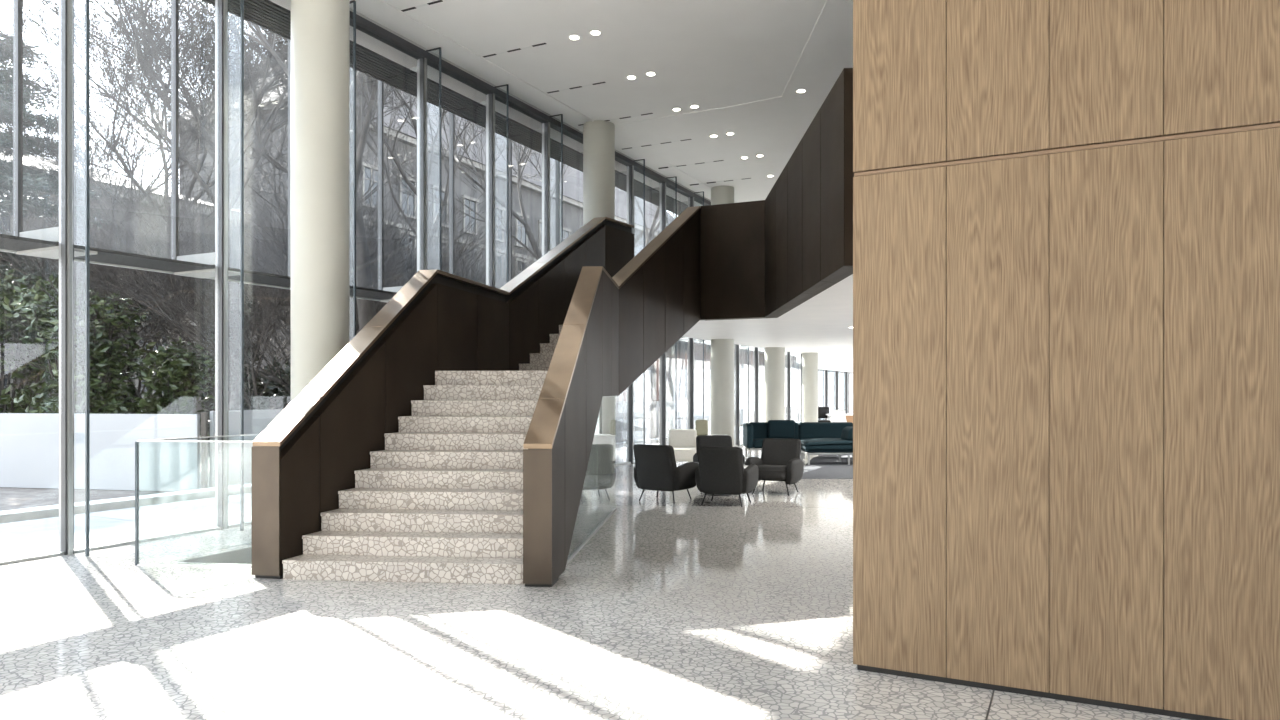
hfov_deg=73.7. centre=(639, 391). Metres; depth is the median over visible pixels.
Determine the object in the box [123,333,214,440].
evergreen shrub
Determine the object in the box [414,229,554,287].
tree
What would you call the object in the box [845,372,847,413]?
window
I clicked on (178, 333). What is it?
tree
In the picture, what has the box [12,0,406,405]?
bare tree
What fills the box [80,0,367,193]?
bare tree
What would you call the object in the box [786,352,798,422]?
window
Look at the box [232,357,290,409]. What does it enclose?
evergreen shrub
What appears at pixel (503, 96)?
window
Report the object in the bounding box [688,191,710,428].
window
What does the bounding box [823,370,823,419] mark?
window
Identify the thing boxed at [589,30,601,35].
recessed light
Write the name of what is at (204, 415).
fence post
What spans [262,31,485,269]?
bare tree
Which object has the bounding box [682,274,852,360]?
ceiling
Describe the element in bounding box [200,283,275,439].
ivy
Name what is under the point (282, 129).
bare tree
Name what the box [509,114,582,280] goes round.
window
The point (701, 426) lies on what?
cushion
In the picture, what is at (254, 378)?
tree
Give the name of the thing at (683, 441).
armchair
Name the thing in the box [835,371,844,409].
window
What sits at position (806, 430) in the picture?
cushion
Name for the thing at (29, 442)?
wall
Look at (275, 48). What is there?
bare tree
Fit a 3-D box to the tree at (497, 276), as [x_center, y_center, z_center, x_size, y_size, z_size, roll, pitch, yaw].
[-5.395,-1.817,22.669,7.700,7.111,8.176,0,0,-17]
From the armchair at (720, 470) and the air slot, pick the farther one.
the armchair at (720, 470)
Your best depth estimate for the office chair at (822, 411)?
31.72 m
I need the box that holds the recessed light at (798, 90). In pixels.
[796,89,805,92]
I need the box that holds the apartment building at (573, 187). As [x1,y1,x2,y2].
[168,52,674,406]
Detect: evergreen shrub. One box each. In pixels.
[0,268,58,412]
[2,273,164,413]
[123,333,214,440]
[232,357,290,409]
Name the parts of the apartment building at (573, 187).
pane, pane, pane, cornice, pane, pane, pane, pane, pane, pane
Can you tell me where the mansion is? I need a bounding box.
[0,151,250,428]
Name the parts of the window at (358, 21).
head frame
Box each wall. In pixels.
[0,413,199,490]
[174,546,251,564]
[210,399,764,487]
[818,356,852,371]
[853,0,1279,719]
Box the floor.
[0,445,1190,719]
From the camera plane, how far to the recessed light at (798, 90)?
14.81 m
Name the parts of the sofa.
arm, frame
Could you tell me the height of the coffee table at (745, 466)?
0.455 m
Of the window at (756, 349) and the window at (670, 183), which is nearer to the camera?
the window at (670, 183)
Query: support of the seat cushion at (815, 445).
on the daybed
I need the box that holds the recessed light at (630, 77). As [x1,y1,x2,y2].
[626,75,636,79]
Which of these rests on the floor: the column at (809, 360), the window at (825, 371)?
the column at (809, 360)
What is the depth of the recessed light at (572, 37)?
12.60 m
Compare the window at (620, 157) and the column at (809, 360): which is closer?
the window at (620, 157)
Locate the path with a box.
[0,432,742,560]
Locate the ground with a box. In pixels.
[0,417,822,510]
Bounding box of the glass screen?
[566,396,616,564]
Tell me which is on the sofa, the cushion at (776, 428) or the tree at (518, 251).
the cushion at (776, 428)
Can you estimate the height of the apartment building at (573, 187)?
22.800 m
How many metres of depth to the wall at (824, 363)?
34.12 m
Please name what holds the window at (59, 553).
on the floor
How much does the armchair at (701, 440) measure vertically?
0.844 m
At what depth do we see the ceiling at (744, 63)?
13.68 m
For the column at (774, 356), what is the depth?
25.73 m
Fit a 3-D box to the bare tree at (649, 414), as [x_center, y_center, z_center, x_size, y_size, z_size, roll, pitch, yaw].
[0.551,-5.975,31.277,6.932,15.427,12.456,0,0,28]
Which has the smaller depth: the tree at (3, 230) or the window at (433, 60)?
the window at (433, 60)
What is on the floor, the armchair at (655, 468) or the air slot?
the armchair at (655, 468)
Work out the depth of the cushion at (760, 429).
20.72 m
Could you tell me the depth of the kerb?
12.43 m
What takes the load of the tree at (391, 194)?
on the ground
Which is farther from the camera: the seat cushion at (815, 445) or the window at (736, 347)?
the window at (736, 347)
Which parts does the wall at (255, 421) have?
panel, panel, panel, panel, panel, panel, panel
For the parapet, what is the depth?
11.86 m
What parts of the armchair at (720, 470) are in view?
armrest, backrest, armrest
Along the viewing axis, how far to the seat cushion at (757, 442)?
20.12 m
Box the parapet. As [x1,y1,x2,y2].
[700,68,853,320]
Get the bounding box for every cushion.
[695,420,707,434]
[749,422,798,438]
[753,438,790,447]
[768,420,794,438]
[798,422,852,438]
[800,438,840,439]
[801,439,852,452]
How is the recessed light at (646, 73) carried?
in the ceiling at (744, 63)
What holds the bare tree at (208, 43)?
on the ground
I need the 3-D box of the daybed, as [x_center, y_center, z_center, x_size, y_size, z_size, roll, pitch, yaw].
[4.600,1.184,19.000,2.000,0.808,1.000,0,0,0]
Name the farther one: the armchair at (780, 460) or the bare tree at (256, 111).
the bare tree at (256, 111)
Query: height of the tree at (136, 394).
7.111 m
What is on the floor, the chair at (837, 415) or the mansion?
the chair at (837, 415)
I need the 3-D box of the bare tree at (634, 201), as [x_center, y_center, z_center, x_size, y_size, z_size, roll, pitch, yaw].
[3.476,-5.849,36.962,6.765,15.169,12.427,0,0,27]
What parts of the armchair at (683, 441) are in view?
backrest, seat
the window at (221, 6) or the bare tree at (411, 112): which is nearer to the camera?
the window at (221, 6)
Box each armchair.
[633,444,698,503]
[666,429,696,461]
[693,435,744,468]
[695,446,758,506]
[745,438,803,495]
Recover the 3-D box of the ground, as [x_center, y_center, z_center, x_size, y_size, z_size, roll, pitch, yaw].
[-26.227,1.905,35.279,103.938,0.390,128.122,0,0,0]
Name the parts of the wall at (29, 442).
panel, panel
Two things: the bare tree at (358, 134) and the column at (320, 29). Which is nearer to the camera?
the column at (320, 29)
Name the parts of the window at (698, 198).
head frame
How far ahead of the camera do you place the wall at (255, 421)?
28.50 m
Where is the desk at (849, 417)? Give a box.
[826,414,852,422]
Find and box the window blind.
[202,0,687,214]
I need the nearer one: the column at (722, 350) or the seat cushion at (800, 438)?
the seat cushion at (800, 438)
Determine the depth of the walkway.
9.78 m
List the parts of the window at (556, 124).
head frame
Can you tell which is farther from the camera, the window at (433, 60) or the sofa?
the sofa
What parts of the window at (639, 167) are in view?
head frame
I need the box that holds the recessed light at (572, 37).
[568,35,579,39]
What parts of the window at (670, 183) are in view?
head frame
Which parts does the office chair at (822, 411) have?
backrest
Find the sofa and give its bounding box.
[743,422,852,458]
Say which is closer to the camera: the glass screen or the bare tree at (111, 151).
the glass screen
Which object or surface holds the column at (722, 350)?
on the floor
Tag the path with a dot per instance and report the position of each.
(19, 539)
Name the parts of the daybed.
frame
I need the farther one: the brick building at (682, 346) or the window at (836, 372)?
the brick building at (682, 346)
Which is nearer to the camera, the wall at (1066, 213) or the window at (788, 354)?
the wall at (1066, 213)
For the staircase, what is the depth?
8.45 m
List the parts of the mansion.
pane, pane, pane, cornice, pane, pane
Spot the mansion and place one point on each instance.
(36, 222)
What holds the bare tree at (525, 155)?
on the ground
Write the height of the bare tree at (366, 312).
13.863 m
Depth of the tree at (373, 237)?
17.27 m
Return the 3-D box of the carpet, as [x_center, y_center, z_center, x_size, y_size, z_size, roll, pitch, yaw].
[6.150,1.594,20.100,6.700,0.012,8.800,0,0,0]
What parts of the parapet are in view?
panel, panel, panel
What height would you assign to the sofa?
0.848 m
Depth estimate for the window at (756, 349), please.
26.95 m
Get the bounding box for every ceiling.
[269,0,852,207]
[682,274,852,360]
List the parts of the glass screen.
pane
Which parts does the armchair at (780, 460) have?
armrest, seat, backrest, armrest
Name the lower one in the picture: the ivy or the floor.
the floor
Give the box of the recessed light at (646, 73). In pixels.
[645,72,655,75]
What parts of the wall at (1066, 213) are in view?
oak panel, oak panel, oak panel, oak panel, oak panel, oak panel, oak panel, oak panel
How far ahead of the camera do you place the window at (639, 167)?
19.23 m
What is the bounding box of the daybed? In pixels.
[801,426,852,464]
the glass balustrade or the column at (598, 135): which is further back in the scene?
the column at (598, 135)
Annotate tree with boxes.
[0,0,374,456]
[0,43,272,393]
[0,179,268,413]
[0,179,289,413]
[5,116,496,409]
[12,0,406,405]
[12,180,477,398]
[77,180,465,409]
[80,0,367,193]
[107,0,416,204]
[129,0,377,330]
[152,97,438,218]
[206,175,516,361]
[228,194,518,357]
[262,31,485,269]
[350,85,582,258]
[350,188,534,327]
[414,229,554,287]
[615,189,678,438]
[621,201,677,220]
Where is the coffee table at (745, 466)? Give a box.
[704,464,747,495]
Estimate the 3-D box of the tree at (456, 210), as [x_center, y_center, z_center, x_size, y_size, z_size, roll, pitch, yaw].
[-6.725,-1.742,21.090,6.961,6.964,10.013,0,0,-21]
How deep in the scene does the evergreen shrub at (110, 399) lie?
17.43 m
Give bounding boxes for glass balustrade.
[135,434,258,566]
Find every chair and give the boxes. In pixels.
[818,407,830,421]
[832,410,846,421]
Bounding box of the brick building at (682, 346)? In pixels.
[616,244,852,416]
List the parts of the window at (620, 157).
head frame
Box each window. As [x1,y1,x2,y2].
[0,551,63,564]
[13,0,220,556]
[171,0,251,530]
[288,0,426,337]
[378,47,494,289]
[449,84,549,286]
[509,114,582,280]
[555,150,633,464]
[627,159,666,462]
[660,176,694,444]
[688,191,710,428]
[734,344,748,445]
[754,347,758,421]
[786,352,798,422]
[800,354,801,421]
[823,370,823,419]
[824,370,834,419]
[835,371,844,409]
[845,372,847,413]
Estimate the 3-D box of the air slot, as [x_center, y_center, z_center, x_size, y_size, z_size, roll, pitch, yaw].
[-2.760,-5.249,11.496,0.240,0.006,0.044,0,0,27]
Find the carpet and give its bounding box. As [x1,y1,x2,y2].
[802,455,852,478]
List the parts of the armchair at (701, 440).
armrest, backrest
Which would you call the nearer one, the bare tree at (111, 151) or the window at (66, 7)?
the window at (66, 7)
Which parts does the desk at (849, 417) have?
modesty panel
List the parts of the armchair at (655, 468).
armrest, backrest, armrest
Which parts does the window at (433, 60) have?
head frame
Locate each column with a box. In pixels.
[291,0,349,401]
[583,120,614,474]
[711,186,733,446]
[765,347,784,421]
[802,353,817,421]
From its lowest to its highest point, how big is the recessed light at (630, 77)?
0.013 m
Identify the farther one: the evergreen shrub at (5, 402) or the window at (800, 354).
the window at (800, 354)
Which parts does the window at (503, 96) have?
head frame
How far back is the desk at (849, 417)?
31.15 m
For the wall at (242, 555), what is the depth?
8.57 m
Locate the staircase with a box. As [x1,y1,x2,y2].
[252,206,699,586]
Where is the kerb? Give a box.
[0,422,797,523]
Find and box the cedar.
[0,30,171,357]
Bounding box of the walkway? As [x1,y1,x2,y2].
[0,227,799,355]
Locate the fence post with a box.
[201,412,208,488]
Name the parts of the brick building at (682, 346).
pane, pane, pane, pane, pane, pane, pane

